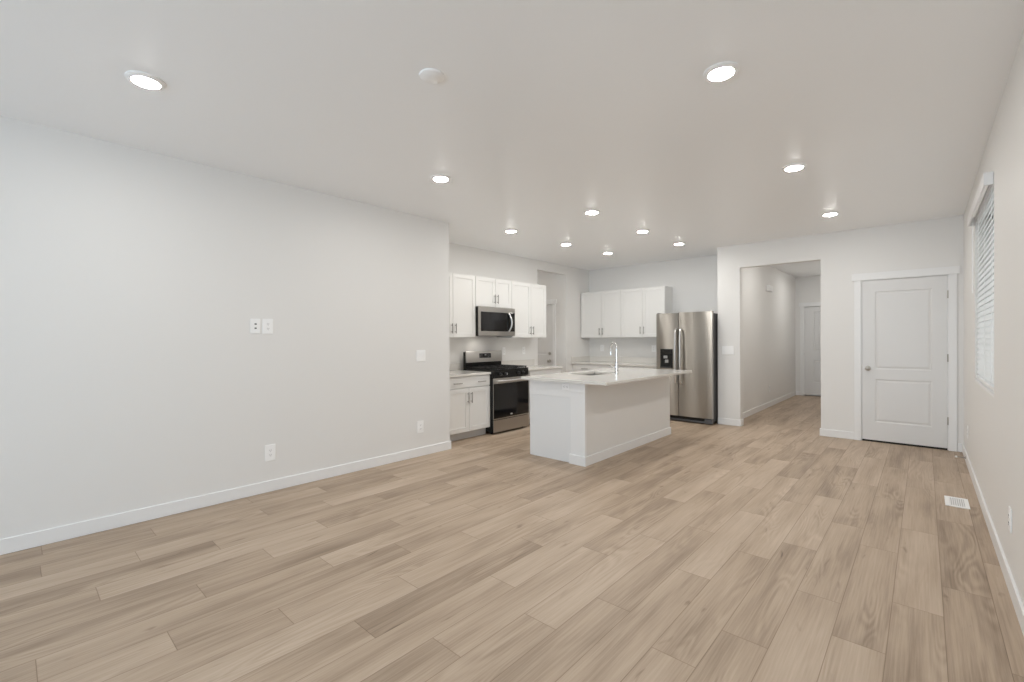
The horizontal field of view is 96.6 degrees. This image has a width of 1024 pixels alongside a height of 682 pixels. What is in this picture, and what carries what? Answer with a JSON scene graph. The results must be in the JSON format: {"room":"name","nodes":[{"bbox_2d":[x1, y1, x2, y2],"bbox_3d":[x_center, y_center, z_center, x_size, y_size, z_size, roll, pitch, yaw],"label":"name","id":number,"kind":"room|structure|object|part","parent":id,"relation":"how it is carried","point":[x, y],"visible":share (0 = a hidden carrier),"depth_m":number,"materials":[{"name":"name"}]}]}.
{"room":"empty living room","nodes":[
{"label":"empty living room","id":0,"kind":"room"},
{"bbox_2d":[0,116,449,538],"bbox_3d":[-3.727,-0.034,2.957,0.962,2.735,7.788,0,0,42],"label":"wall","id":1,"kind":"structure","parent":0,"point":[134,375],"depth_m":3.55,"materials":[{"name":"white paint"}]},
{"bbox_2d":[0,441,450,554],"bbox_3d":[-3.398,1.284,2.681,0.133,0.098,7.804,0,0,42],"label":"baseboard","id":2,"kind":"structure","parent":1,"relation":"attached to","point":[65,532],"depth_m":3.56,"materials":[{"name":"white paint"}]},
{"bbox_2d":[250,319,259,333],"bbox_3d":[-2.204,-0.128,3.917,0.008,0.128,0.078,0,0,42],"label":"plate","id":3,"kind":"object","parent":1,"relation":"attached to","point":[254,323],"visible":1,"depth_m":3.91,"materials":[{"name":"white plastic"}]},
{"bbox_2d":[263,319,272,333],"bbox_3d":[-2.137,-0.128,3.991,0.009,0.132,0.086,0,0,42],"label":"wall outlet","id":4,"kind":"object","parent":1,"relation":"attached to","point":[267,323],"visible":1,"depth_m":3.99,"materials":[{"name":"white plastic"}]},
{"bbox_2d":[265,444,275,461],"bbox_3d":[-2.123,0.981,4.005,0.009,0.142,0.088,0,0,42],"label":"wall outlet","id":5,"kind":"object","parent":1,"relation":"attached to","point":[270,450],"visible":1,"depth_m":4.00,"materials":[{"name":"white plastic"}]},
{"bbox_2d":[417,420,423,432],"bbox_3d":[-1.043,0.979,5.199,0.009,0.135,0.088,0,0,42],"label":"wall outlet","id":6,"kind":"object","parent":1,"relation":"attached to","point":[420,424],"visible":1,"depth_m":5.20,"materials":[{"name":"white plastic"}]},
{"bbox_2d":[416,350,425,360],"bbox_3d":[-1.038,0.167,5.204,0.011,0.128,0.128,0,0,42],"label":"light switch","id":7,"kind":"object","parent":1,"relation":"attached to","point":[420,354],"visible":1,"depth_m":5.20,"materials":[{"name":"white plastic"}]},
{"bbox_2d":[0,395,1023,681],"bbox_3d":[0.152,1.366,5.266,7.760,0.120,17.000,0,0,42],"label":"floor","id":8,"kind":"structure","parent":0,"point":[768,548],"depth_m":2.58,"materials":[{"name":"brown wood"}]},
{"bbox_2d":[450,374,489,440],"bbox_3d":[-0.824,0.886,6.207,0.665,0.842,0.892,0,0,42],"label":"base cabinet","id":9,"kind":"object","parent":8,"relation":"on","point":[469,395],"visible":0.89,"depth_m":6.06,"materials":[{"name":"white paint"}]},
{"bbox_3d":[-0.707,0.910,5.908,0.019,0.571,0.390,0,0,42],"label":"door","id":10,"kind":"part","parent":9,"relation":"part of","materials":[{"name":"white paint"}]},
{"bbox_3d":[-0.578,0.541,6.052,0.019,0.144,0.782,0,0,42],"label":"drawer","id":11,"kind":"part","parent":9,"relation":"part of","materials":[{"name":"white paint"}]},
{"bbox_2d":[450,370,490,377],"bbox_3d":[-0.833,0.448,6.207,0.651,0.030,0.902,0,0,42],"label":"countertop","id":12,"kind":"structure","parent":9,"relation":"on","point":[456,373],"depth_m":6.18,"materials":[{"name":"white stone"}]},
{"bbox_3d":[-0.443,0.908,6.200,0.019,0.571,0.387,0,0,42],"label":"door","id":13,"kind":"part","parent":9,"relation":"part of","materials":[{"name":"white paint"}]},
{"bbox_2d":[463,350,528,433],"bbox_3d":[-0.212,0.727,6.770,0.695,1.150,0.758,0,0,42],"label":"range","id":14,"kind":"object","parent":8,"relation":"on","point":[509,393],"visible":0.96,"depth_m":6.61,"materials":[{"name":"silver metal"}]},
{"bbox_2d":[464,367,527,371],"bbox_3d":[-0.230,0.410,6.784,0.605,0.025,0.758,0,0,42],"label":"cooktop","id":15,"kind":"object","parent":14,"relation":"in","point":[485,369],"depth_m":6.56,"materials":[{"name":"black metal"}]},
{"bbox_3d":[-0.020,1.188,6.600,0.037,0.168,0.754,0,0,42],"label":"storage drawer","id":16,"kind":"part","parent":14,"relation":"part of","materials":[{"name":"silver metal"}]},
{"bbox_3d":[-0.022,0.808,6.599,0.037,0.577,0.754,0,0,42],"label":"oven door","id":17,"kind":"part","parent":14,"relation":"part of","materials":[{"name":"black glass"}]},
{"bbox_3d":[-0.021,0.467,6.595,0.047,0.095,0.758,0,0,42],"label":"control panel","id":18,"kind":"part","parent":14,"relation":"part of","materials":[{"name":"black metal"}]},
{"bbox_3d":[0.019,0.560,6.559,0.070,0.031,0.690,0,0,42],"label":"handle","id":19,"kind":"part","parent":14,"relation":"part of","materials":[{"name":"silver metal"}]},
{"bbox_3d":[-0.002,0.838,6.583,0.004,0.484,0.746,0,0,42],"label":"door glass","id":20,"kind":"part","parent":14,"relation":"part of","materials":[{"name":"black glass"}]},
{"bbox_2d":[528,368,560,423],"bbox_3d":[0.294,0.876,7.444,0.665,0.842,0.904,0,0,42],"label":"base cabinet","id":21,"kind":"object","parent":8,"relation":"on","point":[547,371],"visible":0.09,"depth_m":7.15,"materials":[{"name":"white paint"}]},
{"bbox_3d":[0.401,0.900,7.134,0.019,0.571,0.405,0,0,42],"label":"door","id":22,"kind":"part","parent":21,"relation":"part of","materials":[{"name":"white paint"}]},
{"bbox_2d":[526,365,561,370],"bbox_3d":[0.291,0.438,7.451,0.651,0.030,0.916,0,0,42],"label":"countertop","id":23,"kind":"structure","parent":21,"relation":"on","point":[530,367],"depth_m":7.35,"materials":[{"name":"white stone"}]},
{"bbox_3d":[0.535,0.531,7.283,0.019,0.144,0.811,0,0,42],"label":"drawer","id":24,"kind":"part","parent":21,"relation":"part of","materials":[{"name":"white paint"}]},
{"bbox_2d":[573,364,613,371],"bbox_3d":[1.706,0.864,8.827,0.899,0.842,0.665,0,0,42],"label":"base cabinet","id":25,"kind":"object","parent":8,"relation":"on","point":[576,367],"visible":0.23,"depth_m":8.67,"materials":[{"name":"white paint"}]},
{"bbox_2d":[571,361,656,366],"bbox_3d":[2.042,0.426,8.530,1.801,0.030,0.651,0,0,42],"label":"countertop","id":26,"kind":"structure","parent":25,"relation":"on","point":[582,362],"depth_m":8.36,"materials":[{"name":"white stone"}]},
{"bbox_2d":[530,376,670,466],"bbox_3d":[1.199,0.867,5.785,0.774,0.866,2.167,0,0,42],"label":"kitchen island","id":27,"kind":"object","parent":8,"relation":"on","point":[584,425],"visible":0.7,"depth_m":5.12,"materials":[{"name":"white paint"}]},
{"bbox_3d":[0.429,0.873,5.079,0.578,0.866,0.020,0,0,42],"label":"panel","id":28,"kind":"part","parent":27,"relation":"part of","materials":[{"name":"white paint"}]},
{"bbox_3d":[0.419,0.523,5.068,0.578,0.166,0.006,0,0,42],"label":"apron rail","id":29,"kind":"part","parent":27,"relation":"part of","materials":[{"name":"white paint"}]},
{"bbox_2d":[562,383,568,389],"bbox_3d":[0.579,0.494,4.912,0.100,0.070,0.009,0,0,42],"label":"wall outlet","id":30,"kind":"object","parent":27,"relation":"attached to","point":[564,386],"visible":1,"depth_m":4.91,"materials":[{"name":"white plastic"}]},
{"bbox_3d":[0.699,1.256,4.810,0.208,0.100,0.046,0,0,42],"label":"post","id":31,"kind":"part","parent":27,"relation":"part of","materials":[{"name":"white paint"}]},
{"bbox_3d":[0.703,0.873,4.813,0.182,0.866,0.032,0,0,42],"label":"corner post","id":32,"kind":"part","parent":27,"relation":"part of","materials":[{"name":"white paint"}]},
{"bbox_2d":[521,367,691,385],"bbox_3d":[1.266,0.418,5.697,1.115,0.030,2.235,0,0,42],"label":"island countertop","id":33,"kind":"structure","parent":27,"relation":"on","point":[607,377],"depth_m":5.33,"materials":[{"name":"white stone"}]},
{"bbox_2d":[609,342,618,373],"bbox_3d":[1.233,0.206,5.667,0.131,0.396,0.200,0,0,-14],"label":"faucet","id":34,"kind":"object","parent":33,"relation":"on","point":[616,366],"visible":0.99,"depth_m":5.59,"materials":[{"name":"silver metal"}]},
{"bbox_3d":[1.268,0.137,5.681,0.025,0.258,0.181,0,0,-14],"label":"spout","id":35,"kind":"part","parent":34,"relation":"part of","materials":[{"name":"silver metal"}]},
{"bbox_3d":[1.496,1.250,5.550,0.013,0.098,2.120,0,0,42],"label":"baseboard","id":36,"kind":"part","parent":27,"relation":"part of","materials":[{"name":"white paint"}]},
{"bbox_2d":[613,365,656,368],"bbox_3d":[2.372,0.864,8.226,0.892,0.842,0.665,0,0,42],"label":"base cabinet","id":37,"kind":"object","parent":8,"relation":"on","point":[614,365],"visible":0.03,"depth_m":7.99,"materials":[{"name":"white paint"}]},
{"bbox_2d":[656,311,717,424],"bbox_3d":[2.956,0.412,7.497,0.887,1.745,0.898,0,0,42],"label":"refrigerator","id":38,"kind":"object","parent":8,"relation":"on","point":[684,340],"visible":0.88,"depth_m":7.14,"materials":[{"name":"grey metal"}]},
{"bbox_3d":[2.502,0.176,7.394,0.182,0.073,0.002,0,0,42],"label":"dispenser panel","id":39,"kind":"part","parent":38,"relation":"part of","materials":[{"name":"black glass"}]},
{"bbox_3d":[2.536,0.372,7.422,0.364,1.640,0.068,0,0,42],"label":"freezer door","id":40,"kind":"part","parent":38,"relation":"part of","materials":[{"name":"silver metal"}]},
{"bbox_3d":[2.605,0.242,7.265,0.029,0.888,0.085,0,0,42],"label":"handle","id":41,"kind":"part","parent":38,"relation":"part of","materials":[{"name":"silver metal"}]},
{"bbox_3d":[2.663,0.242,7.212,0.029,0.888,0.085,0,0,42],"label":"handle","id":42,"kind":"part","parent":38,"relation":"part of","materials":[{"name":"silver metal"}]},
{"bbox_3d":[2.868,0.369,7.122,0.515,1.645,0.068,0,0,42],"label":"fridge door","id":43,"kind":"part","parent":38,"relation":"part of","materials":[{"name":"silver metal"}]},
{"bbox_2d":[944,495,969,508],"bbox_3d":[3.570,1.294,3.659,0.140,0.006,0.288,0,0,42],"label":"floor vent","id":44,"kind":"object","parent":8,"relation":"in","point":[949,501],"visible":1,"depth_m":3.65,"materials":[{"name":"white plastic"}]},
{"bbox_2d":[0,0,1023,276],"bbox_3d":[0.139,-1.483,5.255,7.760,0.132,17.000,0,0,42],"label":"ceiling","id":45,"kind":"structure","parent":0,"point":[543,114],"depth_m":2.73,"materials":[{"name":"white paint"}]},
{"bbox_2d":[125,71,165,89],"bbox_3d":[-1.976,-1.398,2.461,0.176,0.019,0.176,0,0,42],"label":"recessed light","id":46,"kind":"object","parent":45,"relation":"in","point":[146,80],"visible":1,"depth_m":2.44,"materials":[{"name":"white plastic"}]},
{"bbox_2d":[431,174,450,181],"bbox_3d":[-0.619,-1.411,3.968,0.176,0.019,0.176,0,0,42],"label":"recessed light","id":47,"kind":"object","parent":45,"relation":"in","point":[437,177],"visible":1,"depth_m":3.93,"materials":[{"name":"white plastic"}]},
{"bbox_2d":[504,229,517,232],"bbox_3d":[-0.013,-1.421,5.902,0.176,0.019,0.176,0,0,42],"label":"recessed light","id":48,"kind":"object","parent":45,"relation":"in","point":[506,230],"visible":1,"depth_m":5.87,"materials":[{"name":"white plastic"}]},
{"bbox_2d":[584,209,599,214],"bbox_3d":[0.885,-1.422,5.042,0.176,0.019,0.176,0,0,42],"label":"recessed light","id":49,"kind":"object","parent":45,"relation":"in","point":[591,211],"visible":1,"depth_m":5.00,"materials":[{"name":"white plastic"}]},
{"bbox_2d":[635,229,649,232],"bbox_3d":[1.702,-1.429,5.948,0.176,0.019,0.176,0,0,42],"label":"recessed light","id":50,"kind":"object","parent":45,"relation":"in","point":[640,230],"visible":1,"depth_m":5.91,"materials":[{"name":"white plastic"}]},
{"bbox_2d":[673,242,684,244],"bbox_3d":[2.471,-1.435,6.745,0.176,0.019,0.176,0,0,42],"label":"recessed light","id":51,"kind":"object","parent":45,"relation":"in","point":[676,243],"visible":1,"depth_m":6.70,"materials":[{"name":"white plastic"}]},
{"bbox_2d":[703,61,739,81],"bbox_3d":[1.103,-1.412,2.406,0.176,0.019,0.176,0,0,42],"label":"recessed light","id":52,"kind":"object","parent":45,"relation":"in","point":[721,71],"visible":1,"depth_m":2.38,"materials":[{"name":"white plastic"}]},
{"bbox_2d":[782,163,806,170],"bbox_3d":[2.319,-1.423,3.749,0.176,0.019,0.176,0,0,42],"label":"recessed light","id":53,"kind":"object","parent":45,"relation":"in","point":[795,166],"visible":1,"depth_m":3.72,"materials":[{"name":"white plastic"}]},
{"bbox_2d":[821,211,839,215],"bbox_3d":[3.606,-1.435,5.169,0.176,0.019,0.176,0,0,42],"label":"recessed light","id":54,"kind":"object","parent":45,"relation":"in","point":[834,212],"visible":1,"depth_m":5.14,"materials":[{"name":"white plastic"}]},
{"bbox_2d":[449,243,588,372],"bbox_3d":[0.099,-0.071,7.816,0.120,2.735,4.552,0,0,42],"label":"wall","id":55,"kind":"structure","parent":0,"point":[466,260],"depth_m":7.80,"materials":[{"name":"white paint"}]},
{"bbox_2d":[450,363,459,370],"bbox_3d":[-1.070,0.383,6.417,0.019,0.100,0.896,0,0,42],"label":"backsplash","id":56,"kind":"structure","parent":55,"relation":"attached to","point":[456,366],"depth_m":6.67,"materials":[{"name":"white stone"}]},
{"bbox_2d":[449,272,475,337],"bbox_3d":[-0.936,-0.490,6.308,0.365,0.891,0.908,0,0,42],"label":"upper cabinet","id":57,"kind":"object","parent":55,"relation":"attached to","point":[462,319],"visible":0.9,"depth_m":6.36,"materials":[{"name":"white paint"}]},
{"bbox_3d":[-0.976,-0.489,6.059,0.019,0.879,0.480,0,0,42],"label":"door","id":58,"kind":"part","parent":57,"relation":"part of","materials":[{"name":"white paint"}]},
{"bbox_2d":[475,276,511,307],"bbox_3d":[-0.372,-0.722,6.932,0.365,0.437,0.770,0,0,42],"label":"upper cabinet","id":59,"kind":"object","parent":55,"relation":"attached to","point":[489,292],"visible":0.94,"depth_m":6.81,"materials":[{"name":"white paint"}]},
{"bbox_3d":[-0.392,-0.721,6.706,0.019,0.425,0.402,0,0,42],"label":"door","id":60,"kind":"part","parent":59,"relation":"part of","materials":[{"name":"white paint"}]},
{"bbox_2d":[475,306,514,335],"bbox_3d":[-0.335,-0.285,6.901,0.460,0.426,0.769,0,0,42],"label":"microwave","id":61,"kind":"object","parent":59,"relation":"attached to","point":[490,321],"visible":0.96,"depth_m":6.73,"materials":[{"name":"silver metal"}]},
{"bbox_3d":[-0.201,-0.285,6.797,0.004,0.282,0.724,0,0,42],"label":"door glass","id":62,"kind":"part","parent":61,"relation":"part of","materials":[{"name":"black glass"}]},
{"bbox_3d":[-0.024,-0.280,6.952,0.075,0.297,0.029,0,0,5],"label":"handle","id":63,"kind":"part","parent":61,"relation":"part of","materials":[{"name":"silver metal"}]},
{"bbox_3d":[-0.134,-0.724,6.991,0.019,0.425,0.358,0,0,42],"label":"door","id":64,"kind":"part","parent":59,"relation":"part of","materials":[{"name":"white paint"}]},
{"bbox_2d":[501,359,533,364],"bbox_3d":[0.070,0.373,7.678,0.019,0.100,0.950,0,0,42],"label":"backsplash","id":65,"kind":"structure","parent":55,"relation":"attached to","point":[529,361],"depth_m":7.73,"materials":[{"name":"white tile"}]},
{"bbox_2d":[497,281,545,337],"bbox_3d":[0.183,-0.499,7.546,0.365,0.893,0.874,0,0,42],"label":"upper cabinet","id":66,"kind":"object","parent":55,"relation":"attached to","point":[528,299],"visible":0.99,"depth_m":7.43,"materials":[{"name":"white paint"}]},
{"bbox_3d":[0.148,-0.498,7.303,0.019,0.881,0.461,0,0,42],"label":"door","id":67,"kind":"part","parent":66,"relation":"part of","materials":[{"name":"white paint"}]},
{"bbox_3d":[0.441,-0.501,7.627,0.019,0.881,0.403,0,0,42],"label":"door","id":68,"kind":"part","parent":66,"relation":"part of","materials":[{"name":"white paint"}]},
{"bbox_2d":[571,356,589,361],"bbox_3d":[1.383,0.361,9.130,0.019,0.100,0.644,0,0,42],"label":"backsplash","id":69,"kind":"structure","parent":55,"relation":"attached to","point":[583,358],"depth_m":9.10,"materials":[{"name":"white stone"}]},
{"bbox_2d":[537,271,560,365],"bbox_3d":[0.220,-0.078,9.584,2.072,2.735,0.120,0,0,42],"label":"wall","id":70,"kind":"structure","parent":0,"point":[552,282],"depth_m":8.91,"materials":[{"name":"white paint"}]},
{"bbox_2d":[538,305,552,365],"bbox_3d":[0.487,0.277,9.237,0.816,1.985,0.105,0,0,42],"label":"door","id":71,"kind":"structure","parent":70,"relation":"in","point":[545,345],"depth_m":9.06,"materials":[{"name":"white paint"}]},
{"bbox_2d":[546,299,556,365],"bbox_3d":[0.519,0.236,9.270,1.025,2.105,0.099,0,0,42],"label":"trim","id":72,"kind":"structure","parent":70,"relation":"attached to","point":[553,302],"depth_m":8.93,"materials":[{"name":"white paint"}]},
{"bbox_2d":[589,255,717,357],"bbox_3d":[2.642,-0.085,8.504,2.730,2.735,0.120,0,0,42],"label":"wall","id":73,"kind":"structure","parent":0,"point":[693,281],"depth_m":8.36,"materials":[{"name":"white paint"}]},
{"bbox_2d":[581,290,621,337],"bbox_3d":[1.807,-0.516,8.927,0.881,0.900,0.365,0,0,42],"label":"upper cabinet","id":74,"kind":"object","parent":73,"relation":"attached to","point":[600,310],"visible":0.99,"depth_m":8.80,"materials":[{"name":"white paint"}]},
{"bbox_3d":[1.559,-0.515,8.966,0.457,0.888,0.019,0,0,42],"label":"door","id":75,"kind":"part","parent":74,"relation":"part of","materials":[{"name":"white paint"}]},
{"bbox_3d":[1.886,-0.515,8.671,0.414,0.888,0.019,0,0,42],"label":"door","id":76,"kind":"part","parent":74,"relation":"part of","materials":[{"name":"white paint"}]},
{"bbox_2d":[590,356,655,362],"bbox_3d":[2.261,0.359,8.757,1.780,0.100,0.019,0,0,42],"label":"backsplash","id":77,"kind":"structure","parent":73,"relation":"attached to","point":[592,358],"depth_m":8.81,"materials":[{"name":"white stone"}]},
{"bbox_2d":[621,286,672,337],"bbox_3d":[2.450,-0.516,8.346,0.848,0.900,0.365,0,0,42],"label":"upper cabinet","id":78,"kind":"object","parent":73,"relation":"attached to","point":[640,307],"visible":0.96,"depth_m":8.22,"materials":[{"name":"white paint"}]},
{"bbox_3d":[2.202,-0.515,8.385,0.424,0.888,0.019,0,0,42],"label":"door","id":79,"kind":"part","parent":78,"relation":"part of","materials":[{"name":"white paint"}]},
{"bbox_3d":[2.517,-0.516,8.101,0.414,0.888,0.019,0,0,42],"label":"door","id":80,"kind":"part","parent":78,"relation":"part of","materials":[{"name":"white paint"}]},
{"bbox_2d":[742,266,795,412],"bbox_3d":[4.971,-0.098,8.926,0.158,2.735,4.890,0,0,42],"label":"wall","id":81,"kind":"structure","parent":0,"point":[768,318],"depth_m":8.65,"materials":[{"name":"white paint"}]},
{"bbox_2d":[743,391,795,418],"bbox_3d":[5.000,1.221,8.829,0.013,0.098,4.770,0,0,42],"label":"baseboard","id":82,"kind":"structure","parent":81,"relation":"attached to","point":[773,402],"depth_m":8.65,"materials":[{"name":"white paint"}]},
{"bbox_2d":[767,285,772,291],"bbox_3d":[4.940,-1.009,8.737,0.050,0.110,0.280,0,0,42],"label":"door chime","id":83,"kind":"object","parent":81,"relation":"attached to","point":[769,287],"visible":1,"depth_m":8.68,"materials":[{"name":"white plastic"}]},
{"bbox_2d":[795,275,820,395],"bbox_3d":[7.081,-0.113,10.233,1.220,2.735,0.120,0,0,42],"label":"wall","id":84,"kind":"structure","parent":0,"point":[808,288],"depth_m":10.53,"materials":[{"name":"white paint"}]},
{"bbox_2d":[799,302,820,395],"bbox_3d":[7.048,0.188,10.219,1.042,2.135,0.099,0,0,42],"label":"trim","id":85,"kind":"structure","parent":84,"relation":"attached to","point":[809,304],"depth_m":10.49,"materials":[{"name":"white paint"}]},
{"bbox_2d":[804,307,820,394],"bbox_3d":[7.016,0.226,10.186,0.834,2.000,0.105,0,0,42],"label":"door","id":86,"kind":"structure","parent":84,"relation":"in","point":[812,315],"depth_m":10.37,"materials":[{"name":"white paint"}]},
{"bbox_2d":[717,215,963,443],"bbox_3d":[4.239,-0.084,6.210,2.716,2.735,0.120,0,0,42],"label":"wall","id":87,"kind":"structure","parent":0,"point":[939,242],"depth_m":6.04,"materials":[{"name":"white paint"}]},
{"bbox_2d":[722,346,733,354],"bbox_3d":[3.300,0.142,6.972,0.168,0.128,0.011,0,0,42],"label":"light switch","id":88,"kind":"object","parent":87,"relation":"attached to","point":[729,350],"visible":1,"depth_m":6.96,"materials":[{"name":"white plastic"}]},
{"bbox_2d":[718,418,743,425],"bbox_3d":[3.364,1.236,7.012,0.335,0.098,0.146,0,0,42],"label":"baseboard","id":89,"kind":"structure","parent":87,"relation":"attached to","point":[725,421],"depth_m":6.95,"materials":[{"name":"white paint"}]},
{"bbox_2d":[820,428,853,439],"bbox_3d":[4.360,1.235,6.103,0.391,0.098,0.133,0,0,42],"label":"baseboard","id":90,"kind":"structure","parent":87,"relation":"attached to","point":[823,432],"depth_m":6.05,"materials":[{"name":"white paint"}]},
{"bbox_2d":[862,439,946,449],"bbox_3d":[4.843,1.274,5.648,0.796,0.018,0.080,0,0,42],"label":"threshold","id":91,"kind":"object","parent":87,"relation":"attached to","point":[862,439],"depth_m":5.60,"materials":[{"name":"black"}]},
{"bbox_2d":[862,276,948,447],"bbox_3d":[4.801,0.246,5.595,0.807,2.027,0.105,0,0,42],"label":"door","id":92,"kind":"structure","parent":87,"relation":"in","point":[905,357],"depth_m":5.59,"materials":[{"name":"white paint"}]},
{"bbox_2d":[852,266,959,451],"bbox_3d":[4.837,0.207,5.642,1.006,2.152,0.124,0,0,42],"label":"trim","id":93,"kind":"structure","parent":87,"relation":"attached to","point":[951,272],"depth_m":5.41,"materials":[{"name":"white paint"}]},
{"bbox_2d":[957,443,961,451],"bbox_3d":[5.189,1.234,5.273,0.053,0.098,0.013,0,0,42],"label":"baseboard","id":94,"kind":"structure","parent":87,"relation":"attached to","point":[959,445],"depth_m":5.27,"materials":[{"name":"white paint"}]},
{"bbox_2d":[964,29,1023,604],"bbox_3d":[1.420,-0.050,0.947,0.160,2.735,11.710,0,0,42],"label":"wall","id":95,"kind":"structure","parent":0,"point":[994,444],"depth_m":2.62,"materials":[{"name":"white paint"}]},
{"bbox_2d":[967,171,993,390],"bbox_3d":[3.649,-0.390,3.535,0.093,1.443,1.522,0,0,42],"label":"window blind","id":96,"kind":"object","parent":95,"relation":"attached to","point":[985,336],"visible":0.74,"depth_m":3.48,"materials":[{"name":"white paint"}]},
{"bbox_3d":[3.976,-0.371,3.884,0.002,1.370,0.002,0,0,42],"label":"ladder cord","id":97,"kind":"part","parent":96,"relation":"part of","materials":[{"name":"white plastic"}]},
{"bbox_3d":[3.644,-0.368,3.517,0.002,1.370,0.002,0,0,42],"label":"ladder cord","id":98,"kind":"part","parent":96,"relation":"part of","materials":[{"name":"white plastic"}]},
{"bbox_3d":[3.656,0.320,3.511,0.030,0.025,1.466,0,0,42],"label":"rail","id":99,"kind":"part","parent":96,"relation":"part of","materials":[{"name":"white plastic"}]},
{"bbox_3d":[3.312,-0.365,3.150,0.002,1.370,0.002,0,0,42],"label":"ladder cord","id":100,"kind":"part","parent":96,"relation":"part of","materials":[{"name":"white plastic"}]},
{"bbox_2d":[975,379,993,396],"bbox_3d":[3.682,0.357,3.489,0.105,0.020,1.490,0,0,42],"label":"trim","id":101,"kind":"structure","parent":95,"relation":"attached to","point":[986,388],"depth_m":3.45,"materials":[{"name":"white paint"}]},
{"bbox_2d":[962,444,1023,635],"bbox_3d":[1.317,1.269,0.961,0.013,0.098,11.577,0,0,42],"label":"baseboard","id":102,"kind":"structure","parent":95,"relation":"attached to","point":[1017,602],"depth_m":2.66,"materials":[{"name":"white paint"}]},
{"bbox_2d":[992,214,993,318],"bbox_3d":[3.736,-0.368,3.434,0.050,1.470,1.490,0,0,42],"label":"window","id":103,"kind":"structure","parent":95,"relation":"in","point":[993,214],"depth_m":3.96,"materials":[{"name":"white glass"}]},
{"bbox_2d":[1008,506,1011,533],"bbox_3d":[2.617,0.938,2.397,0.009,0.126,0.078,0,0,42],"label":"wall outlet","id":104,"kind":"object","parent":95,"relation":"attached to","point":[1009,507],"visible":1,"depth_m":2.38,"materials":[{"name":"white plastic"}]}
]}

